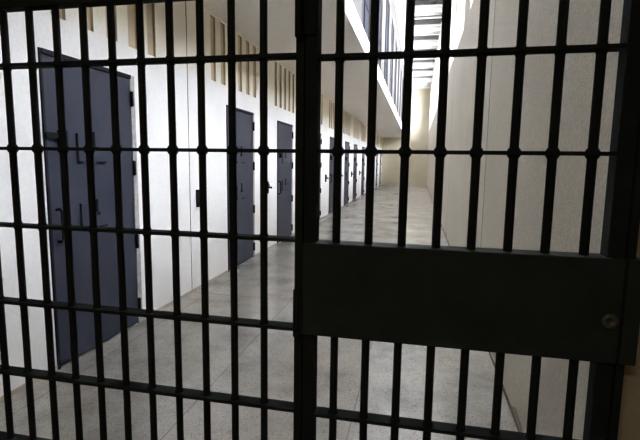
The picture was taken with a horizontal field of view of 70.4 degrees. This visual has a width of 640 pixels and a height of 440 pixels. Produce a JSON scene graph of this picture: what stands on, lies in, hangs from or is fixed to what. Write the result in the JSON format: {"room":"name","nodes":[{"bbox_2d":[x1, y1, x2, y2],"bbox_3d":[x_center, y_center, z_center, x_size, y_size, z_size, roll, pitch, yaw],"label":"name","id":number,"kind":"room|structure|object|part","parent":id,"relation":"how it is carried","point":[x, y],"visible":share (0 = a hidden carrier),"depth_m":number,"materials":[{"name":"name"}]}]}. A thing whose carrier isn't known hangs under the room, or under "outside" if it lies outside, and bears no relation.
{"room":"prison interior","nodes":[
{"label":"prison interior","id":0,"kind":"room"},
{"bbox_2d":[0,1,381,396],"bbox_3d":[0.849,-2.103,15.710,0.300,3.078,29.250,2,7,12],"label":"wall","id":1,"kind":"structure","parent":0,"point":[281,80],"depth_m":4.32,"materials":[{"name":"white paint"}]},
{"bbox_2d":[37,47,142,369],"bbox_3d":[-1.697,-0.089,3.437,0.165,2.110,0.990,2,7,12],"label":"door","id":2,"kind":"structure","parent":1,"relation":"in","point":[99,76],"depth_m":3.33,"materials":[{"name":"paint"}]},
{"bbox_3d":[-1.732,0.037,3.032,0.057,0.240,0.022,2,7,12],"label":"pull handle","id":3,"kind":"part","parent":2,"relation":"part of","materials":[{"name":"grey metal"}]},
{"bbox_2d":[0,186,377,402],"bbox_3d":[0.977,-0.586,15.870,0.006,0.030,29.246,2,7,12],"label":"baseboard","id":4,"kind":"structure","parent":1,"relation":"attached to","point":[20,388],"depth_m":4.49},
{"bbox_2d":[196,190,199,206],"bbox_3d":[-1.300,-0.235,4.941,0.090,0.190,0.044,2,7,12],"label":"door catch","id":5,"kind":"structure","parent":1,"relation":"in","point":[197,191],"depth_m":4.93,"materials":[{"name":"black metal"}]},
{"bbox_2d":[226,105,254,271],"bbox_3d":[-1.097,-0.434,6.212,0.165,2.110,0.990,2,7,12],"label":"door","id":6,"kind":"structure","parent":1,"relation":"in","point":[245,124],"depth_m":6.29,"materials":[{"name":"paint"}]},
{"bbox_2d":[277,120,292,243],"bbox_3d":[-0.659,-0.686,8.240,0.165,2.110,0.990,2,7,12],"label":"door","id":7,"kind":"structure","parent":1,"relation":"in","point":[284,130],"depth_m":8.19,"materials":[{"name":"paint"}]},
{"bbox_2d":[319,134,321,219],"bbox_3d":[-0.112,-1.000,10.773,0.165,2.110,0.990,2,7,12],"label":"door","id":8,"kind":"structure","parent":1,"relation":"in","point":[320,134],"depth_m":11.20,"materials":[{"name":"paint"}]},
{"bbox_2d":[329,137,333,213],"bbox_3d":[0.326,-1.252,12.800,0.165,2.110,0.990,2,7,12],"label":"door","id":9,"kind":"structure","parent":1,"relation":"in","point":[331,159],"depth_m":12.59,"materials":[{"name":"paint"}]},
{"bbox_2d":[344,141,349,204],"bbox_3d":[0.873,-1.567,15.333,0.165,2.110,0.990,2,7,12],"label":"door","id":10,"kind":"structure","parent":1,"relation":"in","point":[347,144],"depth_m":15.31,"materials":[{"name":"paint"}]},
{"bbox_2d":[353,144,357,199],"bbox_3d":[1.311,-1.819,17.361,0.165,2.110,0.990,2,7,12],"label":"door","id":11,"kind":"structure","parent":1,"relation":"in","point":[355,145],"depth_m":17.34,"materials":[{"name":"paint"}]},
{"bbox_2d":[361,147,364,195],"bbox_3d":[1.854,-2.131,19.874,0.165,2.110,0.990,2,7,12],"label":"door","id":12,"kind":"structure","parent":1,"relation":"in","point":[363,148],"depth_m":19.84,"materials":[{"name":"paint"}]},
{"bbox_2d":[375,154,377,187],"bbox_3d":[3.273,-2.948,26.443,0.165,2.110,0.990,2,7,12],"label":"door","id":13,"kind":"structure","parent":1,"relation":"in","point":[377,154],"depth_m":26.50,"materials":[{"name":"paint"}]},
{"bbox_2d":[379,154,381,184],"bbox_3d":[3.820,-3.262,28.976,0.165,2.110,0.990,2,7,12],"label":"door","id":14,"kind":"structure","parent":1,"relation":"in","point":[380,154],"depth_m":28.80,"materials":[{"name":"paint"}]},
{"bbox_2d":[0,185,517,439],"bbox_3d":[2.101,-0.247,14.047,3.584,0.150,33.000,2,7,12],"label":"floor","id":15,"kind":"structure","parent":0,"point":[281,257],"depth_m":3.10,"materials":[{"name":"concrete"}]},
{"bbox_2d":[0,0,305,439],"bbox_3d":[-1.048,0.132,1.424,2.058,2.198,0.050,2,7,12],"label":"bars","id":16,"kind":"object","parent":15,"relation":"on","point":[153,389],"visible":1,"depth_m":1.28,"materials":[{"name":"black paint"}]},
{"bbox_3d":[-1.047,-0.643,1.327,2.037,0.071,0.040,2,7,12],"label":"rail","id":17,"kind":"part","parent":16,"relation":"part of","materials":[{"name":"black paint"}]},
{"bbox_3d":[-0.052,0.173,1.214,0.022,2.198,0.050,2,7,12],"label":"post","id":18,"kind":"part","parent":16,"relation":"part of","materials":[{"name":"black metal"}]},
{"bbox_2d":[293,0,639,439],"bbox_3d":[0.312,0.192,1.131,0.769,2.110,0.077,2,7,12],"label":"gate","id":19,"kind":"object","parent":16,"relation":"attached to","point":[537,304],"visible":1,"depth_m":1.09,"materials":[{"name":"black metal"}]},
{"bbox_2d":[195,0,400,137],"bbox_3d":[1.586,-3.732,15.348,1.761,0.264,29.250,2,7,12],"label":"ceiling","id":20,"kind":"structure","parent":0,"point":[281,13],"depth_m":6.45,"materials":[{"name":"paint"}]},
{"bbox_2d":[352,0,403,122],"bbox_3d":[2.398,-5.456,14.958,0.200,3.238,29.250,2,7,12],"label":"wall","id":21,"kind":"structure","parent":0,"point":[392,17],"depth_m":12.42,"materials":[{"name":"paint"}]},
{"bbox_2d":[361,0,369,37],"bbox_3d":[0.676,-3.853,6.898,0.055,2.018,1.292,2,7,12],"label":"door","id":22,"kind":"structure","parent":21,"relation":"in","point":[365,3],"depth_m":7.17,"materials":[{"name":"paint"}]},
{"bbox_2d":[345,0,401,129],"bbox_3d":[2.462,-3.706,15.162,0.030,0.284,29.250,2,7,12],"label":"trim","id":23,"kind":"structure","parent":21,"relation":"attached to","point":[351,15],"depth_m":6.51,"materials":[{"name":"white paint"}]},
{"bbox_2d":[378,0,380,64],"bbox_3d":[1.127,-4.113,8.985,0.055,2.018,1.292,2,7,12],"label":"door","id":24,"kind":"structure","parent":21,"relation":"in","point":[380,0],"depth_m":9.50,"materials":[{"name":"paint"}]},
{"bbox_2d":[384,0,387,82],"bbox_3d":[1.578,-4.372,11.071,0.055,2.018,1.292,2,7,12],"label":"door","id":25,"kind":"structure","parent":21,"relation":"in","point":[386,23],"depth_m":11.30,"materials":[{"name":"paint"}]},
{"bbox_2d":[389,29,392,94],"bbox_3d":[2.028,-4.631,13.157,0.055,2.018,1.292,2,7,12],"label":"door","id":26,"kind":"structure","parent":21,"relation":"in","point":[391,29],"depth_m":13.44,"materials":[{"name":"blue paint"}]},
{"bbox_2d":[394,43,395,96],"bbox_3d":[2.479,-4.890,15.243,0.055,2.018,1.292,2,7,12],"label":"door","id":27,"kind":"structure","parent":21,"relation":"in","point":[395,43],"depth_m":15.63,"materials":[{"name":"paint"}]},
{"bbox_2d":[394,0,412,89],"bbox_3d":[2.593,-6.807,14.749,0.558,0.500,29.250,2,7,12],"label":"roof","id":28,"kind":"structure","parent":0,"point":[400,5],"depth_m":14.77,"materials":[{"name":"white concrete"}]},
{"bbox_2d":[413,86,430,88],"bbox_3d":[6.357,-8.376,28.287,1.093,0.300,0.300,2,7,12],"label":"beam","id":29,"kind":"structure","parent":28,"relation":"attached to","point":[414,87],"depth_m":28.18,"materials":[{"name":"paint"}]},
{"bbox_2d":[413,76,431,78],"bbox_3d":[5.710,-8.053,25.282,1.093,0.060,1.760,2,7,12],"label":"window","id":30,"kind":"structure","parent":28,"relation":"attached to","point":[414,77],"depth_m":25.90,"materials":[{"name":"white glass"}]},
{"bbox_3d":[5.800,-8.100,25.700,1.093,0.010,0.800,2,7,12],"label":"pane","id":31,"kind":"part","parent":30,"relation":"part of","materials":[{"name":"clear glass"}]},
{"bbox_2d":[412,72,432,75],"bbox_3d":[5.493,-7.880,24.289,1.093,0.300,0.300,2,7,12],"label":"beam","id":32,"kind":"structure","parent":28,"relation":"attached to","point":[413,73],"depth_m":24.19,"materials":[{"name":"concrete"}]},
{"bbox_2d":[413,79,431,82],"bbox_3d":[5.925,-8.128,26.288,1.093,0.300,0.300,2,7,12],"label":"beam","id":33,"kind":"structure","parent":28,"relation":"attached to","point":[414,80],"depth_m":26.19,"materials":[{"name":"paint"}]},
{"bbox_2d":[413,68,433,71],"bbox_3d":[5.278,-7.805,23.284,1.093,0.060,1.760,2,7,12],"label":"window","id":34,"kind":"structure","parent":28,"relation":"attached to","point":[419,69],"depth_m":23.92,"materials":[{"name":"white glass"}]},
{"bbox_2d":[413,59,434,63],"bbox_3d":[4.846,-7.557,21.285,1.093,0.060,1.760,2,7,12],"label":"window","id":35,"kind":"structure","parent":28,"relation":"attached to","point":[415,61],"depth_m":21.82,"materials":[{"name":"white glass"}]},
{"bbox_2d":[413,63,434,68],"bbox_3d":[5.062,-7.631,22.291,1.093,0.300,0.300,2,7,12],"label":"beam","id":36,"kind":"structure","parent":28,"relation":"attached to","point":[425,65],"depth_m":22.17,"materials":[{"name":"paint"}]},
{"bbox_2d":[413,47,436,50],"bbox_3d":[4.415,-7.308,19.286,1.093,0.060,1.760,2,7,12],"label":"window","id":37,"kind":"structure","parent":28,"relation":"attached to","point":[431,48],"depth_m":19.35,"materials":[{"name":"white glass"}]},
{"bbox_2d":[413,41,437,47],"bbox_3d":[4.198,-7.135,18.293,1.093,0.300,0.300,2,7,12],"label":"beam","id":38,"kind":"structure","parent":28,"relation":"attached to","point":[426,44],"depth_m":18.17,"materials":[{"name":"concrete"}]},
{"bbox_2d":[414,33,438,41],"bbox_3d":[3.983,-7.060,17.287,1.093,0.060,1.760,2,7,12],"label":"window","id":39,"kind":"structure","parent":28,"relation":"attached to","point":[431,36],"depth_m":17.68,"materials":[{"name":"white glass"}]},
{"bbox_3d":[4.073,-7.107,17.705,1.093,0.010,0.800,2,7,12],"label":"pane","id":40,"kind":"part","parent":39,"relation":"part of","materials":[{"name":"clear glass"}]},
{"bbox_2d":[414,26,440,33],"bbox_3d":[3.766,-6.886,16.294,1.093,0.300,0.300,2,7,12],"label":"beam","id":41,"kind":"structure","parent":28,"relation":"attached to","point":[424,29],"depth_m":16.17,"materials":[{"name":"concrete"}]},
{"bbox_2d":[414,15,441,26],"bbox_3d":[3.551,-6.811,15.288,1.093,0.060,1.760,2,7,12],"label":"window","id":42,"kind":"structure","parent":28,"relation":"attached to","point":[432,20],"depth_m":15.59,"materials":[{"name":"white glass"}]},
{"bbox_3d":[3.641,-6.858,15.706,1.093,0.010,0.800,2,7,12],"label":"pane","id":43,"kind":"part","parent":42,"relation":"part of","materials":[{"name":"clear glass"}]},
{"bbox_3d":[3.461,-6.755,14.871,1.093,0.010,0.800,2,7,12],"label":"pane","id":44,"kind":"part","parent":42,"relation":"part of","materials":[{"name":"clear glass"}]},
{"bbox_2d":[415,6,441,15],"bbox_3d":[3.334,-6.638,14.295,1.093,0.300,0.300,2,7,12],"label":"beam","id":45,"kind":"structure","parent":28,"relation":"attached to","point":[436,10],"depth_m":14.17,"materials":[{"name":"concrete"}]},
{"bbox_2d":[415,0,442,7],"bbox_3d":[3.119,-6.563,13.289,1.093,0.060,1.760,2,7,12],"label":"window","id":46,"kind":"structure","parent":28,"relation":"attached to","point":[418,3],"depth_m":13.92,"materials":[{"name":"white glass"}]},
{"bbox_2d":[381,88,430,185],"bbox_3d":[5.575,-5.566,29.485,3.584,6.600,0.300,2,7,12],"label":"wall","id":47,"kind":"structure","parent":0,"point":[420,101],"depth_m":29.36,"materials":[{"name":"beige paint"}]},
{"bbox_2d":[413,83,430,85],"bbox_3d":[6.142,-8.302,27.281,1.093,0.200,1.760,2,7,12],"label":"skylight","id":48,"kind":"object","parent":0,"point":[414,84],"depth_m":27.61,"materials":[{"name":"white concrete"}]},
{"bbox_2d":[427,0,623,439],"bbox_3d":[4.061,-3.720,14.815,0.347,6.600,29.250,2,7,12],"label":"wall","id":49,"kind":"structure","parent":0,"point":[583,19],"depth_m":2.45,"materials":[{"name":"grey paint"}]},
{"bbox_2d":[427,188,520,431],"bbox_3d":[3.869,-0.480,15.391,0.008,0.022,28.994,2,7,12],"label":"baseboard","id":50,"kind":"structure","parent":49,"relation":"attached to","point":[490,354],"depth_m":2.74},
{"bbox_2d":[607,113,639,439],"bbox_3d":[0.706,0.205,1.043,0.034,2.198,0.058,2,7,12],"label":"door frame","id":51,"kind":"structure","parent":49,"relation":"attached to","point":[630,312],"depth_m":1.02,"materials":[{"name":"black paint"}]},
{"bbox_2d":[617,225,639,439],"bbox_3d":[0.787,0.195,1.128,0.096,2.200,0.140,2,7,12],"label":"trim","id":52,"kind":"structure","parent":49,"relation":"attached to","point":[629,420],"depth_m":1.09,"materials":[{"name":"paint"}]}
]}

